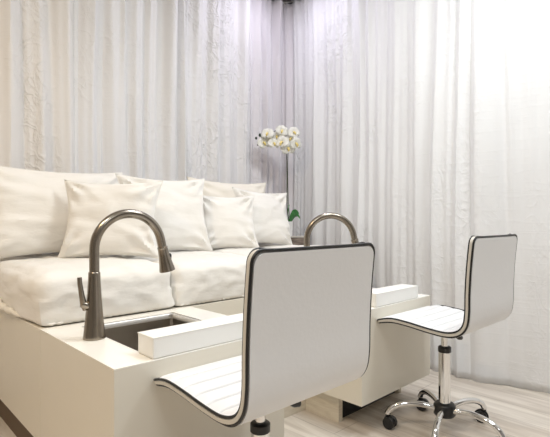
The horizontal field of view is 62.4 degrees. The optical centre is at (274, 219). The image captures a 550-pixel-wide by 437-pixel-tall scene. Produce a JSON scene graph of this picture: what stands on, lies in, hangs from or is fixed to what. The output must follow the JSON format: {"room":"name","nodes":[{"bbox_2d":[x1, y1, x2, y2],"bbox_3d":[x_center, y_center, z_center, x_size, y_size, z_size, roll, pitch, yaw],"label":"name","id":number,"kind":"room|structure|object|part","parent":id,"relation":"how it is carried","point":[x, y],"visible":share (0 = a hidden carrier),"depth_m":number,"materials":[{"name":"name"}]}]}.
{"room":"salon","nodes":[
{"label":"salon","id":0,"kind":"room"},
{"bbox_2d":[0,368,549,436],"bbox_3d":[0.233,0.955,0.444,5.750,0.050,5.520,0,0,-44],"label":"floor","id":1,"kind":"structure","parent":0,"point":[519,412],"depth_m":2.13,"materials":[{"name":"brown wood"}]},
{"bbox_2d":[0,297,243,436],"bbox_3d":[-0.434,0.660,2.598,1.938,0.540,0.860,0,0,-44],"label":"sofa base","id":2,"kind":"object","parent":1,"relation":"on","point":[19,337],"visible":0.18,"depth_m":1.83,"materials":[{"name":"beige laminate"}]},
{"bbox_2d":[0,254,174,325],"bbox_3d":[-0.940,0.281,2.119,0.579,0.214,0.901,0,0,-44],"label":"seat cushion","id":3,"kind":"object","parent":2,"relation":"on","point":[43,289],"visible":0.83,"depth_m":1.81,"materials":[{"name":"white fabric"}]},
{"bbox_2d":[0,297,21,317],"bbox_3d":[-1.214,0.357,1.987,0.042,0.061,0.651,0,0,-44],"label":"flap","id":4,"kind":"object","parent":3,"relation":"attached to","point":[3,306],"visible":0.91,"depth_m":1.86,"materials":[{"name":"white fabric"}]},
{"bbox_2d":[0,166,122,257],"bbox_3d":[-1.107,-0.043,2.331,0.743,0.467,0.234,0,0,-44],"label":"pillow","id":5,"kind":"object","parent":3,"relation":"on","point":[33,203],"visible":0.49,"depth_m":2.19,"materials":[{"name":"white fabric"}]},
{"bbox_2d":[57,179,162,258],"bbox_3d":[-0.795,-0.005,2.212,0.479,0.390,0.193,0,0,-8],"label":"pillow","id":6,"kind":"object","parent":3,"relation":"on","point":[89,204],"visible":0.85,"depth_m":2.16,"materials":[{"name":"white fabric"}]},
{"bbox_2d":[108,250,247,305],"bbox_3d":[-0.544,0.278,2.497,0.550,0.220,0.899,0,0,-44],"label":"seat cushion","id":7,"kind":"object","parent":2,"relation":"on","point":[198,277],"visible":0.56,"depth_m":2.14,"materials":[{"name":"white fabric"}]},
{"bbox_2d":[115,173,212,256],"bbox_3d":[-0.606,-0.030,2.541,0.534,0.441,0.206,0,0,-36],"label":"pillow","id":8,"kind":"object","parent":7,"relation":"on","point":[179,213],"visible":0.6,"depth_m":2.53,"materials":[{"name":"white fabric"}]},
{"bbox_2d":[194,247,253,255],"bbox_3d":[-0.184,0.279,2.842,0.470,0.217,0.898,0,0,-44],"label":"seat cushion","id":9,"kind":"object","parent":2,"relation":"on","point":[234,250],"visible":0.04,"depth_m":2.71,"materials":[{"name":"white fabric"}]},
{"bbox_2d":[186,176,272,243],"bbox_3d":[-0.299,-0.051,3.251,0.723,0.482,0.194,0,0,-44],"label":"pillow","id":10,"kind":"object","parent":9,"relation":"on","point":[215,189],"visible":0.16,"depth_m":3.17,"materials":[{"name":"white fabric"}]},
{"bbox_2d":[203,195,258,248],"bbox_3d":[-0.300,0.013,2.854,0.404,0.355,0.186,0,0,-24],"label":"pillow","id":11,"kind":"object","parent":9,"relation":"on","point":[228,220],"visible":0.77,"depth_m":2.80,"materials":[{"name":"white fabric"}]},
{"bbox_2d":[258,244,319,247],"bbox_3d":[0.124,0.278,3.133,0.397,0.221,0.897,0,0,-44],"label":"seat cushion","id":12,"kind":"object","parent":2,"relation":"on","point":[260,245],"visible":0.08,"depth_m":3.12,"materials":[{"name":"white fabric"}]},
{"bbox_2d":[232,187,292,244],"bbox_3d":[-0.078,-0.018,3.156,0.494,0.416,0.190,0,0,-38],"label":"pillow","id":13,"kind":"object","parent":12,"relation":"on","point":[270,221],"visible":0.67,"depth_m":3.11,"materials":[{"name":"white fabric"}]},
{"bbox_2d":[40,306,283,436],"bbox_3d":[-0.401,0.659,1.612,0.622,0.542,0.603,0,0,-44],"label":"base cabinet","id":14,"kind":"object","parent":1,"relation":"on","point":[105,387],"visible":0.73,"depth_m":1.34,"materials":[{"name":"beige laminate"}]},
{"bbox_2d":[41,306,241,370],"bbox_3d":[-0.401,0.390,1.612,0.622,0.004,0.603,0,0,-44],"label":"countertop","id":15,"kind":"structure","parent":14,"relation":"on","point":[115,356],"depth_m":1.43,"materials":[{"name":"beige stone"}]},
{"bbox_2d":[77,209,174,340],"bbox_3d":[-0.503,0.175,1.565,0.344,0.425,0.071,0,0,-41],"label":"faucet","id":16,"kind":"object","parent":15,"relation":"on","point":[94,328],"visible":1,"depth_m":1.48,"materials":[{"name":"silver metal"}]},
{"bbox_3d":[-0.622,0.239,1.463,0.030,0.110,0.021,0,0,-41],"label":"lever","id":17,"kind":"part","parent":16,"relation":"part of","materials":[{"name":"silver metal"}]},
{"bbox_3d":[-0.501,0.072,1.567,0.273,0.220,0.032,0,0,-41],"label":"spout","id":18,"kind":"part","parent":16,"relation":"part of","materials":[{"name":"silver metal"}]},
{"bbox_2d":[83,313,199,351],"bbox_3d":[-0.415,0.499,1.625,0.392,0.216,0.461,0,0,-44],"label":"sink","id":19,"kind":"object","parent":15,"relation":"in","point":[125,333],"visible":0.22,"depth_m":1.80,"materials":[{"name":"silver metal"}]},
{"bbox_2d":[105,318,186,350],"bbox_3d":[-0.415,0.495,1.625,0.392,0.168,0.461,0,0,-44],"label":"basin","id":20,"kind":"object","parent":19,"relation":"in","point":[125,333],"depth_m":1.79,"materials":[{"name":"silver metal"}]},
{"bbox_2d":[137,313,242,358],"bbox_3d":[-0.226,0.355,1.427,0.397,0.064,0.093,0,0,-44],"label":"pad","id":21,"kind":"object","parent":15,"relation":"on","point":[171,340],"visible":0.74,"depth_m":1.35,"materials":[{"name":"white plastic"}]},
{"bbox_2d":[153,242,374,436],"bbox_3d":[-0.025,0.494,1.226,0.509,0.871,0.479,0,0,-43],"label":"swivel chair","id":22,"kind":"object","parent":1,"relation":"on","point":[307,309],"visible":1,"depth_m":1.07,"materials":[{"name":"white leather"}]},
{"bbox_3d":[0.055,0.533,1.326,0.049,0.034,0.024,0,0,-43],"label":"knob","id":23,"kind":"part","parent":22,"relation":"part of","materials":[{"name":"black plastic"}]},
{"bbox_2d":[284,400,304,417],"bbox_3d":[-0.116,0.848,2.139,0.508,0.165,0.236,0,0,-44],"label":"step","id":24,"kind":"structure","parent":1,"relation":"on","point":[288,411],"depth_m":2.17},
{"bbox_2d":[291,236,303,244],"bbox_3d":[0.166,0.528,3.600,0.164,0.803,0.164,0,0,-1],"label":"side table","id":25,"kind":"object","parent":1,"relation":"on","point":[296,240],"visible":0.06,"depth_m":3.52,"materials":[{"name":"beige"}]},
{"bbox_2d":[255,125,300,235],"bbox_3d":[0.028,-0.306,3.523,0.356,0.866,0.135,0,0,-11],"label":"potted orchid","id":26,"kind":"object","parent":25,"relation":"on","point":[268,137],"visible":0.99,"depth_m":3.53,"materials":[{"name":"white plant"}]},
{"bbox_3d":[-0.002,-0.338,3.565,0.243,0.731,0.012,0,0,-7],"label":"stem","id":27,"kind":"part","parent":26,"relation":"part of","materials":[{"name":"grey"}]},
{"bbox_3d":[0.120,-0.334,3.578,0.046,0.721,0.013,0,0,17],"label":"stem","id":28,"kind":"part","parent":26,"relation":"part of","materials":[{"name":"grey"}]},
{"bbox_3d":[0.114,0.069,3.578,0.050,0.115,0.050,0,0,0],"label":"pot","id":29,"kind":"part","parent":26,"relation":"part of","materials":[{"name":"white ceramic"}]},
{"bbox_2d":[305,288,429,422],"bbox_3d":[0.376,0.659,2.355,0.598,0.542,0.603,0,0,-44],"label":"base cabinet","id":30,"kind":"object","parent":1,"relation":"on","point":[399,357],"visible":0.23,"depth_m":2.10,"materials":[{"name":"beige laminate"}]},
{"bbox_3d":[0.469,0.863,2.288,0.481,0.134,0.015,0,0,-44],"label":"kick panel","id":31,"kind":"part","parent":30,"relation":"part of","materials":[{"name":"black"}]},
{"bbox_2d":[371,288,429,309],"bbox_3d":[0.376,0.390,2.355,0.598,0.004,0.603,0,0,-44],"label":"countertop","id":32,"kind":"structure","parent":30,"relation":"on","point":[419,295],"depth_m":2.19,"materials":[{"name":"beige stone"}]},
{"bbox_2d":[304,212,358,246],"bbox_3d":[0.276,0.175,2.270,0.344,0.425,0.071,0,0,-6],"label":"faucet","id":33,"kind":"object","parent":32,"relation":"on","point":[330,215],"visible":0.52,"depth_m":2.26,"materials":[{"name":"silver metal"}]},
{"bbox_2d":[371,284,417,306],"bbox_3d":[0.550,0.355,2.169,0.371,0.064,0.093,0,0,-44],"label":"pad","id":34,"kind":"object","parent":32,"relation":"on","point":[387,295],"visible":0.78,"depth_m":2.12,"materials":[{"name":"white plastic"}]},
{"bbox_2d":[377,233,517,436],"bbox_3d":[0.759,0.494,1.974,0.509,0.871,0.479,0,0,-43],"label":"swivel chair","id":35,"kind":"object","parent":1,"relation":"on","point":[490,261],"visible":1,"depth_m":1.88,"materials":[{"name":"white leather"}]},
{"bbox_2d":[384,414,395,425],"bbox_3d":[0.513,0.888,2.028,0.018,0.040,0.062,0,0,-43],"label":"caster","id":36,"kind":"object","parent":35,"relation":"attached to","point":[389,420],"depth_m":2.01,"materials":[{"name":"black plastic"}]},
{"bbox_3d":[0.605,0.836,2.017,0.229,0.069,0.025,0,0,11],"label":"leg","id":37,"kind":"part","parent":35,"relation":"part of","materials":[{"name":"silver metal"}]},
{"bbox_3d":[0.727,0.836,2.130,0.025,0.069,0.229,0,0,-7],"label":"leg","id":38,"kind":"part","parent":35,"relation":"part of","materials":[{"name":"silver metal"}]},
{"bbox_3d":[0.675,0.836,1.867,0.025,0.069,0.229,0,0,29],"label":"leg","id":39,"kind":"part","parent":35,"relation":"part of","materials":[{"name":"silver metal"}]},
{"bbox_3d":[0.750,0.264,1.982,0.422,0.390,0.431,0,0,-43],"label":"panel","id":40,"kind":"part","parent":35,"relation":"part of","materials":[{"name":"white plastic"}]},
{"bbox_3d":[0.871,0.836,2.049,0.229,0.069,0.025,0,0,-25],"label":"leg","id":41,"kind":"part","parent":35,"relation":"part of","materials":[{"name":"silver metal"}]},
{"bbox_3d":[0.839,0.836,1.886,0.025,0.068,0.228,0,0,-43],"label":"leg","id":42,"kind":"part","parent":35,"relation":"part of","materials":[{"name":"silver metal"}]},
{"bbox_2d":[475,409,488,417],"bbox_3d":[0.954,0.888,2.098,0.062,0.041,0.017,0,0,32],"label":"caster","id":43,"kind":"object","parent":35,"relation":"attached to","point":[483,412],"depth_m":2.08,"materials":[{"name":"black plastic"}]},
{"bbox_3d":[0.233,-1.955,0.444,5.750,0.050,5.520,0,0,-44],"label":"ceiling","id":44,"kind":"structure","parent":0,"visible":0},
{"bbox_2d":[272,0,294,3],"bbox_3d":[0.063,-1.895,1.543,4.023,0.024,3.542,0,0,-44],"label":"rail","id":45,"kind":"object","parent":44,"relation":"attached to","point":[291,1],"visible":0.49,"depth_m":3.95,"materials":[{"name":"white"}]},
{"bbox_2d":[0,0,73,258],"bbox_3d":[-1.811,-0.470,1.968,1.900,2.800,0.108,0,0,-44],"label":"curtain","id":46,"kind":"object","parent":45,"relation":"hanging from","point":[37,106],"visible":0.37,"depth_m":2.46,"materials":[{"name":"white fabric"}]},
{"bbox_2d":[73,0,185,180],"bbox_3d":[-0.875,-0.470,2.878,0.783,2.800,0.105,0,0,-44],"label":"curtain","id":47,"kind":"object","parent":45,"relation":"hanging from","point":[129,56],"visible":0.44,"depth_m":2.87,"materials":[{"name":"white fabric"}]},
{"bbox_2d":[185,0,250,183],"bbox_3d":[-0.397,-0.470,3.415,0.107,2.800,0.720,0,0,41],"label":"curtain","id":48,"kind":"object","parent":45,"relation":"hanging from","point":[217,32],"visible":0.45,"depth_m":3.35,"materials":[{"name":"white fabric"}]},
{"bbox_2d":[250,0,292,243],"bbox_3d":[-0.034,-0.470,3.815,0.431,2.800,0.113,0,0,-44],"label":"curtain","id":49,"kind":"object","parent":45,"relation":"hanging from","point":[271,22],"visible":0.54,"depth_m":3.83,"materials":[{"name":"white fabric"}]},
{"bbox_2d":[293,0,375,287],"bbox_3d":[0.433,-0.470,3.548,0.074,2.800,0.969,0,0,-36],"label":"curtain","id":50,"kind":"object","parent":45,"relation":"hanging from","point":[334,41],"visible":0.66,"depth_m":3.54,"materials":[{"name":"white fabric"}]},
{"bbox_2d":[376,0,470,378],"bbox_3d":[0.916,-0.470,2.898,0.074,2.800,0.724,0,0,-39],"label":"curtain","id":51,"kind":"object","parent":45,"relation":"hanging from","point":[423,47],"visible":0.84,"depth_m":2.86,"materials":[{"name":"white fabric"}]},
{"bbox_2d":[470,0,549,392],"bbox_3d":[1.984,-0.470,2.136,1.987,2.800,0.139,0,0,32],"label":"curtain","id":52,"kind":"object","parent":45,"relation":"hanging from","point":[510,53],"visible":0.88,"depth_m":2.52,"materials":[{"name":"white fabric"}]}
]}

